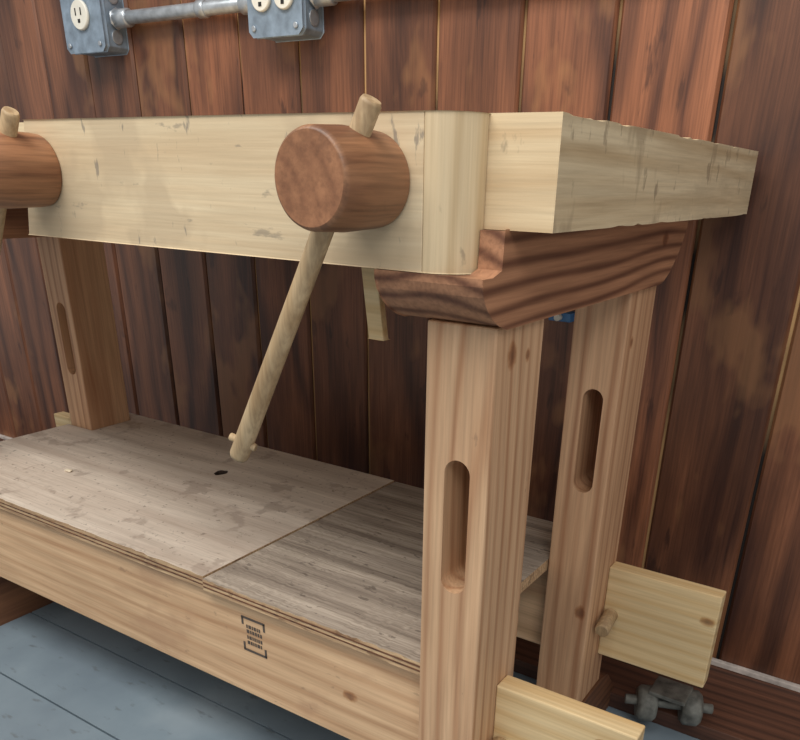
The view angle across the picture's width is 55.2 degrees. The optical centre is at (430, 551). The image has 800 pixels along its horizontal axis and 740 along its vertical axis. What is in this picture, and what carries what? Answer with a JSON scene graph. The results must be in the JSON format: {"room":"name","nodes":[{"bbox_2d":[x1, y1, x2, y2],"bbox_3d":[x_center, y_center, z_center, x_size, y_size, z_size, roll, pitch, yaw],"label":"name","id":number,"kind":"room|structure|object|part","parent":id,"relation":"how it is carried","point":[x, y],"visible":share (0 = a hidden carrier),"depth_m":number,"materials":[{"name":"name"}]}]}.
{"room":"woodworking shop","nodes":[
{"label":"woodworking shop","id":0,"kind":"room"},
{"bbox_2d":[0,602,699,739],"bbox_3d":[-1.324,0.474,0.871,4.672,0.058,3.072,17,30,28],"label":"floor","id":1,"kind":"structure","parent":0,"point":[65,674],"depth_m":1.32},
{"bbox_2d":[0,94,757,739],"bbox_3d":[-0.294,-0.190,1.238,1.485,0.867,0.786,17,30,28],"label":"workbench","id":2,"kind":"object","parent":1,"relation":"on","point":[357,605],"visible":1,"depth_m":0.85,"materials":[{"name":"brown wood"}]},
{"bbox_3d":[-0.497,-0.322,0.859,0.207,0.308,0.019,17,30,28],"label":"handle","id":3,"kind":"part","parent":2,"relation":"part of","materials":[{"name":"brown wood"}]},
{"bbox_3d":[-0.698,-0.337,1.592,0.070,0.606,0.094,17,30,28],"label":"leg","id":4,"kind":"part","parent":2,"relation":"part of","materials":[{"name":"brown wood"}]},
{"bbox_3d":[-0.115,-0.207,0.646,0.179,0.307,0.019,17,30,28],"label":"handle","id":5,"kind":"part","parent":2,"relation":"part of","materials":[{"name":"brown wood"}]},
{"bbox_3d":[0.044,0.061,0.819,0.069,0.606,0.095,17,30,28],"label":"leg","id":6,"kind":"part","parent":2,"relation":"part of","materials":[{"name":"brown wood"}]},
{"bbox_3d":[0.224,-0.059,1.076,0.069,0.606,0.094,17,30,28],"label":"leg","id":7,"kind":"part","parent":2,"relation":"part of","materials":[{"name":"brown wood"}]},
{"bbox_2d":[624,676,713,725],"bbox_3d":[0.386,0.247,1.238,0.138,0.061,0.067,8,27,12],"label":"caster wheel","id":8,"kind":"object","parent":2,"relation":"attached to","point":[690,705],"visible":1,"depth_m":1.22,"materials":[{"name":"metal"}]},
{"bbox_3d":[0.386,0.223,1.226,0.058,0.007,0.052,17,30,28],"label":"plate","id":9,"kind":"part","parent":8,"relation":"part of","materials":[{"name":"metal"}]},
{"bbox_2d":[0,0,799,684],"bbox_3d":[-0.482,-1.175,1.487,4.667,2.407,0.046,17,30,28],"label":"wall","id":10,"kind":"structure","parent":0,"point":[712,499],"depth_m":1.34,"materials":[{"name":"brown wood"}]},
{"bbox_2d":[60,0,128,56],"bbox_3d":[-0.707,-1.116,1.598,0.127,0.127,0.067,17,30,28],"label":"outlet box","id":11,"kind":"object","parent":10,"relation":"attached to","point":[89,31],"visible":0.99,"depth_m":1.58,"materials":[{"name":"metal"}]},
{"bbox_2d":[70,0,89,30],"bbox_3d":[-0.723,-1.107,1.574,0.053,0.053,0.007,17,30,28],"label":"receptacle","id":12,"kind":"object","parent":11,"relation":"attached to","point":[79,9],"depth_m":1.57,"materials":[{"name":"beige plastic"}]},
{"bbox_3d":[-0.718,-1.108,1.582,0.127,0.127,0.010,17,30,28],"label":"plate","id":13,"kind":"part","parent":11,"relation":"part of","materials":[{"name":"metal"}]},
{"bbox_2d":[109,0,350,29],"bbox_3d":[0.310,-0.826,1.036,2.268,0.069,0.043,17,30,28],"label":"conduit","id":14,"kind":"object","parent":10,"relation":"attached to","point":[120,18],"visible":0.81,"depth_m":1.47,"materials":[{"name":"silver metal"}]},
{"bbox_2d":[247,0,323,42],"bbox_3d":[-0.260,-0.981,1.347,0.127,0.127,0.067,17,30,28],"label":"outlet box","id":15,"kind":"object","parent":10,"relation":"attached to","point":[278,21],"visible":1,"depth_m":1.34,"materials":[{"name":"metal"}]},
{"bbox_2d":[251,0,270,11],"bbox_3d":[-0.297,-0.973,1.339,0.043,0.043,0.007,17,30,28],"label":"receptacle","id":16,"kind":"object","parent":15,"relation":"attached to","point":[256,5],"depth_m":1.34,"materials":[{"name":"beige plastic"}]},
{"bbox_3d":[-0.271,-0.973,1.331,0.127,0.127,0.010,17,30,28],"label":"plate","id":17,"kind":"part","parent":15,"relation":"part of","materials":[{"name":"metal"}]},
{"bbox_2d":[274,0,292,9],"bbox_3d":[-0.253,-0.959,1.314,0.043,0.043,0.007,17,30,28],"label":"receptacle","id":18,"kind":"object","parent":15,"relation":"attached to","point":[278,4],"depth_m":1.32,"materials":[{"name":"beige plastic"}]},
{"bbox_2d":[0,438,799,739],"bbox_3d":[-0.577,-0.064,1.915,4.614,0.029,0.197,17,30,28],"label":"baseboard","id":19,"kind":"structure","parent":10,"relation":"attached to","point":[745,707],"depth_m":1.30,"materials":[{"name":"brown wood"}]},
{"bbox_2d":[0,434,799,692],"bbox_3d":[-0.527,-0.115,1.977,4.614,0.010,0.011,17,30,28],"label":"trim","id":20,"kind":"structure","parent":10,"relation":"attached to","point":[716,662],"depth_m":1.36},
{"bbox_2d":[549,311,574,322],"bbox_3d":[0.223,-0.401,1.299,0.041,0.014,0.040,17,30,28],"label":"clip","id":21,"kind":"object","parent":10,"relation":"attached to","point":[569,316],"visible":0.62,"depth_m":1.29,"materials":[{"name":"blue plastic"}]}
]}

